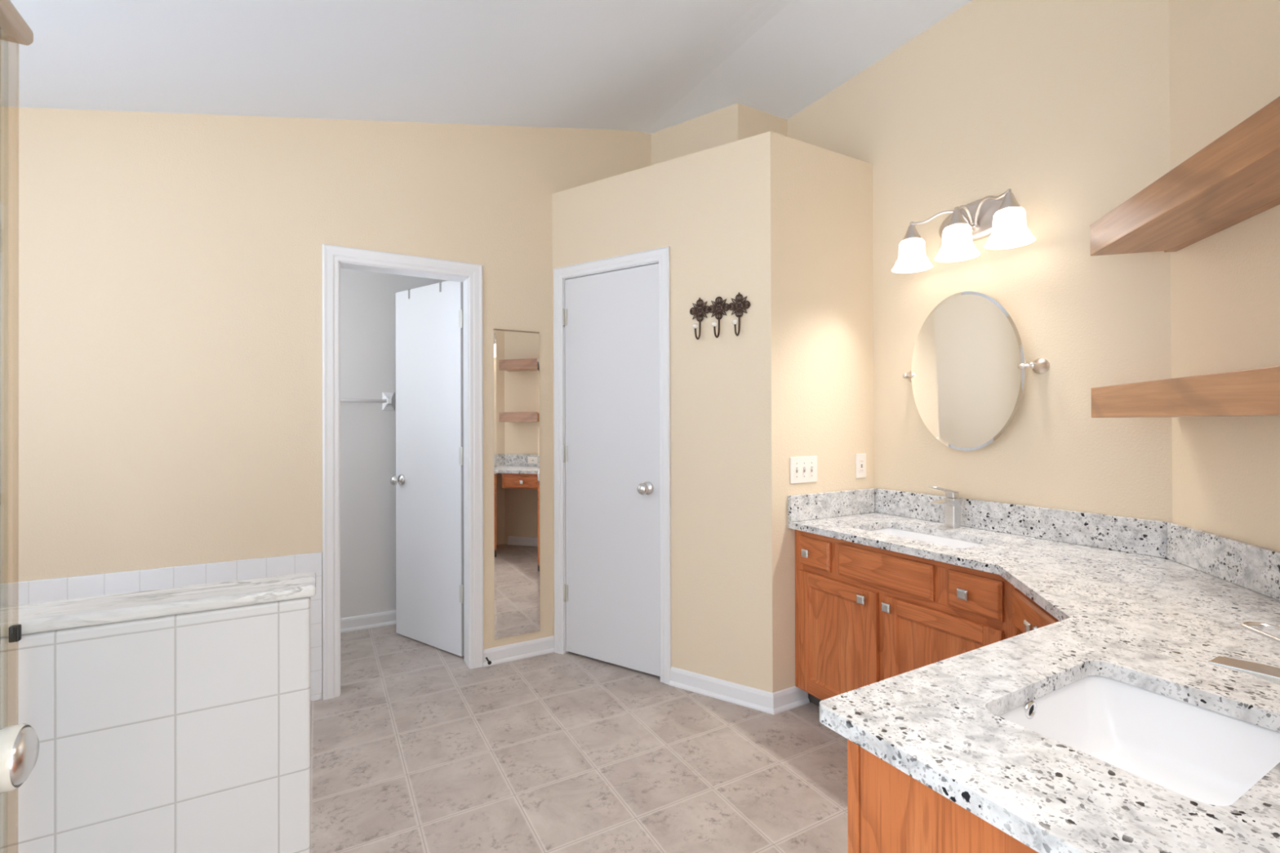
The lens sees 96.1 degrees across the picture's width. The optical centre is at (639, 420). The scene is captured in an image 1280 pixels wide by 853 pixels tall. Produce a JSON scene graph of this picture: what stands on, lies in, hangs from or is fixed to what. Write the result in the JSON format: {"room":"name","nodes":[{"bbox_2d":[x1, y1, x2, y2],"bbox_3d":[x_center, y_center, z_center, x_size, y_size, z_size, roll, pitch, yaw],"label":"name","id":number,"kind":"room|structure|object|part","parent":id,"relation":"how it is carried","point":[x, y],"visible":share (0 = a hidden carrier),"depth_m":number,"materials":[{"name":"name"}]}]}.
{"room":"bathroom","nodes":[
{"label":"bathroom","id":0,"kind":"room"},
{"bbox_2d":[0,572,315,852],"bbox_3d":[-1.085,0.797,0.911,0.997,0.960,0.127,0,0,-29],"label":"wall","id":1,"kind":"structure","parent":0,"point":[177,719],"depth_m":1.00,"materials":[{"name":"white tile"}]},
{"bbox_2d":[0,0,39,793],"bbox_3d":[-0.715,0.320,0.475,0.101,1.908,1.001,0,0,-29],"label":"shower door","id":2,"kind":"structure","parent":1,"relation":"attached to","point":[20,743],"depth_m":0.83,"materials":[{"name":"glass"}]},
{"bbox_3d":[-0.732,0.332,0.452,0.008,1.845,0.978,0,0,-29],"label":"glass pane","id":3,"kind":"part","parent":2,"relation":"part of","materials":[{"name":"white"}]},
{"bbox_3d":[-0.740,-0.614,0.466,0.050,0.040,1.000,0,0,-29],"label":"header rail","id":4,"kind":"part","parent":2,"relation":"part of","materials":[{"name":"beige"}]},
{"bbox_3d":[-0.866,0.458,0.773,0.073,0.076,0.076,0,0,-29],"label":"knob","id":5,"kind":"part","parent":2,"relation":"part of","materials":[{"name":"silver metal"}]},
{"bbox_2d":[0,106,651,698],"bbox_3d":[-1.438,-0.252,2.737,3.410,3.075,0.100,0,0,-29],"label":"wall","id":6,"kind":"structure","parent":0,"point":[162,273],"depth_m":2.46,"materials":[{"name":"beige paint"}]},
{"bbox_2d":[0,551,322,701],"bbox_3d":[-2.180,0.947,2.251,1.638,0.678,0.009,0,0,-29],"label":"trim","id":7,"kind":"structure","parent":6,"relation":"attached to","point":[22,593],"depth_m":2.40,"materials":[{"name":"white tile"}]},
{"bbox_2d":[322,244,483,699],"bbox_3d":[-1.170,0.236,2.879,0.735,2.099,0.129,0,0,-29],"label":"trim","id":8,"kind":"structure","parent":6,"relation":"attached to","point":[335,258],"depth_m":2.78,"materials":[{"name":"white"}]},
{"bbox_2d":[390,280,463,656],"bbox_3d":[-1.200,0.253,3.289,0.632,2.044,0.170,0,0,35],"label":"door","id":9,"kind":"structure","parent":6,"relation":"in","point":[428,479],"depth_m":3.26,"materials":[{"name":"white paint"}]},
{"bbox_3d":[-1.435,0.353,3.392,0.066,0.066,0.067,0,0,35],"label":"knob","id":10,"kind":"part","parent":9,"relation":"part of","materials":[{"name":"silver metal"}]},
{"bbox_2d":[485,657,491,664],"bbox_3d":[-0.788,1.243,2.977,0.019,0.019,0.076,0,0,-29],"label":"door stop","id":11,"kind":"object","parent":6,"relation":"attached to","point":[489,662],"visible":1,"depth_m":2.95,"materials":[{"name":"black rubber"}]},
{"bbox_2d":[493,328,539,639],"bbox_3d":[-0.663,0.336,3.104,0.252,1.643,0.010,0,0,-29],"label":"wall mirror","id":12,"kind":"object","parent":6,"relation":"attached to","point":[516,353],"visible":1,"depth_m":3.10,"materials":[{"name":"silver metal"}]},
{"bbox_2d":[483,635,554,666],"bbox_3d":[-0.644,1.243,3.103,0.406,0.083,0.022,0,0,-29],"label":"baseboard","id":13,"kind":"structure","parent":6,"relation":"attached to","point":[522,650],"depth_m":3.10,"materials":[{"name":"white"}]},
{"bbox_2d":[340,268,447,617],"bbox_3d":[-1.711,0.038,3.154,2.220,2.500,0.898,0,0,-29],"label":"wall","id":14,"kind":"structure","parent":0,"point":[367,299],"depth_m":3.58,"materials":[{"name":"grey paint"}]},
{"bbox_2d":[340,391,395,410],"bbox_3d":[-1.848,-0.120,3.463,0.692,0.116,0.066,0,0,-29],"label":"towel bar","id":15,"kind":"object","parent":14,"relation":"attached to","point":[388,400],"visible":0.44,"depth_m":3.60,"materials":[{"name":"white ceramic"}]},
{"bbox_3d":[-1.578,-0.121,3.615,0.072,0.116,0.066,0,0,-29],"label":"post","id":16,"kind":"part","parent":15,"relation":"part of","materials":[{"name":"white ceramic"}]},
{"bbox_2d":[340,609,395,632],"bbox_3d":[-1.882,1.248,3.461,1.900,0.083,0.022,0,0,-29],"label":"baseboard","id":17,"kind":"structure","parent":14,"relation":"attached to","point":[385,618],"depth_m":3.57,"materials":[{"name":"white"}]},
{"bbox_2d":[0,0,972,133],"bbox_3d":[0.118,-1.448,0.613,4.248,0.811,5.339,0,0,-29],"label":"ceiling","id":18,"kind":"structure","parent":0,"point":[646,66],"depth_m":2.39,"materials":[{"name":"white paint"}]},
{"bbox_2d":[311,624,848,852],"bbox_3d":[-0.106,1.304,0.998,4.228,0.060,6.257,0,0,-29],"label":"floor","id":19,"kind":"structure","parent":0,"point":[419,749],"depth_m":2.15,"materials":[{"name":"beige tile"}]},
{"bbox_2d":[795,529,1013,706],"bbox_3d":[1.137,0.877,2.296,0.580,0.796,0.935,0,0,-29],"label":"vanity cabinet","id":20,"kind":"object","parent":19,"relation":"on","point":[865,615],"visible":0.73,"depth_m":2.19,"materials":[{"name":"brown wood"}]},
{"bbox_3d":[0.717,0.573,2.481,0.028,0.035,0.038,0,0,-29],"label":"knob","id":21,"kind":"part","parent":20,"relation":"part of","materials":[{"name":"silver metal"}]},
{"bbox_3d":[0.750,0.573,2.471,0.019,0.125,0.172,0,0,-29],"label":"drawer","id":22,"kind":"part","parent":20,"relation":"part of","materials":[{"name":"brown wood"}]},
{"bbox_3d":[0.806,0.918,2.367,0.007,0.407,0.295,0,0,-29],"label":"panel","id":23,"kind":"part","parent":20,"relation":"part of","materials":[{"name":"brown wood"}]},
{"bbox_3d":[0.808,0.918,2.368,0.019,0.517,0.405,0,0,-29],"label":"door","id":24,"kind":"part","parent":20,"relation":"part of","materials":[{"name":"brown wood"}]},
{"bbox_3d":[0.860,0.693,2.227,0.028,0.035,0.038,0,0,-29],"label":"knob","id":25,"kind":"part","parent":20,"relation":"part of","materials":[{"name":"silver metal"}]},
{"bbox_3d":[0.915,0.692,2.128,0.028,0.035,0.038,0,0,-29],"label":"knob","id":26,"kind":"part","parent":20,"relation":"part of","materials":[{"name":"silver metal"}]},
{"bbox_3d":[1.025,0.916,1.976,0.007,0.407,0.317,0,0,-29],"label":"panel","id":27,"kind":"part","parent":20,"relation":"part of","materials":[{"name":"brown wood"}]},
{"bbox_3d":[1.027,0.916,1.977,0.019,0.517,0.427,0,0,-29],"label":"door","id":28,"kind":"part","parent":20,"relation":"part of","materials":[{"name":"brown wood"}]},
{"bbox_3d":[1.056,0.567,1.876,0.028,0.035,0.038,0,0,-29],"label":"knob","id":29,"kind":"part","parent":20,"relation":"part of","materials":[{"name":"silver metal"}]},
{"bbox_3d":[1.087,0.567,1.870,0.019,0.126,0.178,0,0,-29],"label":"drawer","id":30,"kind":"part","parent":20,"relation":"part of","materials":[{"name":"brown wood"}]},
{"bbox_2d":[787,488,1279,852],"bbox_3d":[0.860,0.404,1.632,1.718,0.146,1.832,0,0,-29],"label":"countertop","id":31,"kind":"structure","parent":20,"relation":"on","point":[1147,604],"depth_m":1.05,"materials":[{"name":"white stone"}]},
{"bbox_2d":[870,527,983,548],"bbox_3d":[1.123,0.552,2.292,0.327,0.144,0.551,0,0,-29],"label":"sink","id":32,"kind":"object","parent":31,"relation":"in","point":[954,543],"visible":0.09,"depth_m":2.42,"materials":[{"name":"white ceramic"}]},
{"bbox_2d":[928,485,960,528],"bbox_3d":[1.257,0.359,2.379,0.162,0.182,0.048,0,0,-29],"label":"faucet","id":33,"kind":"object","parent":31,"relation":"on","point":[951,502],"visible":1,"depth_m":2.39,"materials":[{"name":"silver metal"}]},
{"bbox_3d":[1.247,0.345,2.373,0.104,0.028,0.045,0,0,-29],"label":"spout","id":34,"kind":"part","parent":33,"relation":"part of","materials":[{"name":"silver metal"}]},
{"bbox_3d":[1.257,0.286,2.379,0.161,0.037,0.048,0,0,-29],"label":"lever","id":35,"kind":"part","parent":33,"relation":"part of","materials":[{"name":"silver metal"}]},
{"bbox_2d":[998,675,1279,805],"bbox_3d":[0.758,0.547,0.866,0.431,0.146,0.335,0,0,-29],"label":"sink","id":36,"kind":"object","parent":31,"relation":"in","point":[1196,753],"visible":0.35,"depth_m":0.98,"materials":[{"name":"white ceramic"}]},
{"bbox_2d":[1208,622,1279,685],"bbox_3d":[0.867,0.367,0.756,0.123,0.155,0.146,0,0,-29],"label":"faucet","id":37,"kind":"object","parent":31,"relation":"on","point":[1266,673],"visible":1,"depth_m":0.77,"materials":[{"name":"silver metal"}]},
{"bbox_3d":[0.824,0.340,0.756,0.045,0.028,0.104,0,0,-29],"label":"spout","id":38,"kind":"part","parent":37,"relation":"part of","materials":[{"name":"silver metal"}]},
{"bbox_3d":[0.869,0.293,0.752,0.048,0.007,0.161,0,0,11],"label":"lever","id":39,"kind":"part","parent":37,"relation":"part of","materials":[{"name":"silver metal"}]},
{"bbox_2d":[1012,586,1058,635],"bbox_3d":[1.249,0.574,1.487,0.448,0.196,0.463,0,0,16],"label":"drawer","id":40,"kind":"object","parent":20,"relation":"attached to","point":[1028,615],"visible":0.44,"depth_m":1.60,"materials":[{"name":"brown wood"}]},
{"bbox_3d":[1.045,0.557,1.536,0.028,0.035,0.038,0,0,16],"label":"knob","id":41,"kind":"part","parent":40,"relation":"part of","materials":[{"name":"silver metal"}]},
{"bbox_2d":[847,738,1038,852],"bbox_3d":[0.766,0.873,0.861,0.748,0.796,0.578,0,0,-29],"label":"vanity cabinet","id":42,"kind":"object","parent":19,"relation":"on","point":[890,811],"visible":0.13,"depth_m":0.80,"materials":[{"name":"brown wood"}]},
{"bbox_3d":[0.654,0.833,1.063,0.745,0.713,0.020,0,0,-29],"label":"frame","id":43,"kind":"part","parent":42,"relation":"part of","materials":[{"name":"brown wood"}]},
{"bbox_2d":[551,131,874,693],"bbox_3d":[0.330,0.005,3.045,1.262,2.551,1.147,0,0,-29],"label":"wall","id":44,"kind":"structure","parent":0,"point":[784,224],"depth_m":2.67,"materials":[{"name":"beige paint"}]},
{"bbox_2d":[562,263,660,676],"bbox_3d":[-0.171,0.245,2.992,0.614,2.042,0.102,0,0,33],"label":"door","id":45,"kind":"structure","parent":44,"relation":"in","point":[611,453],"depth_m":2.99,"materials":[{"name":"white paint"}]},
{"bbox_3d":[0.021,0.339,2.848,0.066,0.066,0.067,0,0,33],"label":"knob","id":46,"kind":"part","parent":45,"relation":"part of","materials":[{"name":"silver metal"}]},
{"bbox_2d":[553,246,671,684],"bbox_3d":[-0.140,0.219,3.030,0.737,2.126,0.109,0,0,33],"label":"trim","id":47,"kind":"structure","parent":44,"relation":"attached to","point":[661,256],"depth_m":2.89,"materials":[{"name":"white"}]},
{"bbox_2d":[689,292,750,339],"bbox_3d":[0.351,-0.478,2.631,0.305,0.200,0.071,0,0,33],"label":"coat hook rack","id":48,"kind":"object","parent":44,"relation":"attached to","point":[735,322],"visible":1,"depth_m":2.65,"materials":[{"name":"brown metal"}]},
{"bbox_2d":[669,666,809,714],"bbox_3d":[0.435,1.237,2.627,0.650,0.083,0.167,0,0,16],"label":"baseboard","id":49,"kind":"structure","parent":44,"relation":"attached to","point":[787,699],"depth_m":2.60,"materials":[{"name":"white"}]},
{"bbox_2d":[790,456,817,484],"bbox_3d":[0.749,0.224,2.610,0.167,0.120,0.019,0,0,-29],"label":"light switch","id":50,"kind":"object","parent":44,"relation":"attached to","point":[803,469],"visible":1,"depth_m":2.61,"materials":[{"name":"white plastic"}]},
{"bbox_2d":[787,488,875,522],"bbox_3d":[0.916,0.393,2.702,0.572,0.118,0.020,0,0,-29],"label":"backsplash","id":51,"kind":"structure","parent":44,"relation":"attached to","point":[802,507],"depth_m":2.67,"materials":[{"name":"white stone"}]},
{"bbox_2d":[855,453,866,478],"bbox_3d":[1.077,0.221,2.800,0.072,0.119,0.009,0,0,-29],"label":"outlet","id":52,"kind":"object","parent":44,"relation":"attached to","point":[860,459],"visible":1,"depth_m":2.79,"materials":[{"name":"white plastic"}]},
{"bbox_2d":[858,458,863,472],"bbox_3d":[1.078,0.221,2.799,0.034,0.066,0.003,0,0,-29],"label":"receptacle","id":53,"kind":"object","parent":52,"relation":"attached to","point":[860,460],"depth_m":2.80,"materials":[{"name":"white"}]},
{"bbox_2d":[651,102,787,165],"bbox_3d":[0.451,-0.251,3.389,0.903,3.065,0.345,0,0,13],"label":"wall","id":54,"kind":"structure","parent":0,"point":[736,122],"depth_m":3.31,"materials":[{"name":"beige paint"}]},
{"bbox_2d":[787,0,1172,522],"bbox_3d":[1.326,-0.257,2.660,0.100,3.065,1.860,0,0,-29],"label":"wall","id":55,"kind":"structure","parent":0,"point":[1063,105],"depth_m":2.21,"materials":[{"name":"beige paint"}]},
{"bbox_2d":[891,188,1035,273],"bbox_3d":[1.313,-0.792,2.352,0.222,0.253,0.571,0,0,-29],"label":"vanity light","id":56,"kind":"object","parent":55,"relation":"attached to","point":[1001,218],"visible":1,"depth_m":2.33,"materials":[{"name":"silver metal"}]},
{"bbox_3d":[1.189,-0.726,2.515,0.165,0.124,0.165,0,0,-29],"label":"lamp shade","id":57,"kind":"part","parent":56,"relation":"part of","materials":[{"name":"white"}]},
{"bbox_3d":[1.281,-0.841,2.454,0.232,0.096,0.022,0,0,31],"label":"arm","id":58,"kind":"part","parent":56,"relation":"part of","materials":[{"name":"silver metal"}]},
{"bbox_3d":[1.288,-0.727,2.338,0.165,0.124,0.165,0,0,-29],"label":"lamp shade","id":59,"kind":"part","parent":56,"relation":"part of","materials":[{"name":"white"}]},
{"bbox_3d":[1.336,-0.839,2.365,0.119,0.090,0.012,0,0,-29],"label":"arm","id":60,"kind":"part","parent":56,"relation":"part of","materials":[{"name":"silver metal"}]},
{"bbox_3d":[1.384,-0.842,2.272,0.022,0.096,0.232,0,0,1],"label":"arm","id":61,"kind":"part","parent":56,"relation":"part of","materials":[{"name":"silver metal"}]},
{"bbox_3d":[1.388,-0.728,2.161,0.165,0.124,0.165,0,0,-29],"label":"lamp shade","id":62,"kind":"part","parent":56,"relation":"part of","materials":[{"name":"white"}]},
{"bbox_2d":[902,291,1049,450],"bbox_3d":[1.369,-0.203,2.410,0.070,0.662,0.596,0,0,-29],"label":"oval mirror","id":63,"kind":"object","parent":55,"relation":"attached to","point":[966,375],"visible":1,"depth_m":2.38,"materials":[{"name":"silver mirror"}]},
{"bbox_3d":[1.242,-0.204,2.635,0.070,0.060,0.080,0,0,-29],"label":"post","id":64,"kind":"part","parent":63,"relation":"part of","materials":[{"name":"silver metal"}]},
{"bbox_3d":[1.495,-0.206,2.186,0.070,0.060,0.080,0,0,-29],"label":"post","id":65,"kind":"part","parent":63,"relation":"part of","materials":[{"name":"silver metal"}]},
{"bbox_2d":[875,488,1170,558],"bbox_3d":[1.437,0.390,2.340,0.020,0.118,1.119,0,0,-29],"label":"backsplash","id":66,"kind":"structure","parent":55,"relation":"attached to","point":[1148,537],"depth_m":2.17,"materials":[{"name":"white stone"}]},
{"bbox_2d":[1168,0,1279,551],"bbox_3d":[1.633,-0.263,1.375,0.099,3.065,1.064,0,0,16],"label":"wall","id":67,"kind":"structure","parent":0,"point":[1224,55],"depth_m":1.62,"materials":[{"name":"beige paint"}]},
{"bbox_2d":[1089,96,1279,256],"bbox_3d":[1.469,-0.587,1.432,0.244,0.101,0.900,0,0,16],"label":"floating shelf","id":68,"kind":"object","parent":67,"relation":"attached to","point":[1234,179],"visible":1,"depth_m":1.43,"materials":[{"name":"brown wood"}]},
{"bbox_2d":[1091,365,1279,417],"bbox_3d":[1.470,-0.059,1.430,0.244,0.097,0.900,0,0,16],"label":"floating shelf","id":69,"kind":"object","parent":67,"relation":"attached to","point":[1251,392],"visible":1,"depth_m":1.37,"materials":[{"name":"brown wood"}]},
{"bbox_2d":[1167,522,1279,600],"bbox_3d":[1.578,0.386,1.388,0.020,0.117,0.976,0,0,16],"label":"backsplash","id":70,"kind":"structure","parent":67,"relation":"attached to","point":[1256,568],"depth_m":1.59,"materials":[{"name":"white stone"}]}
]}

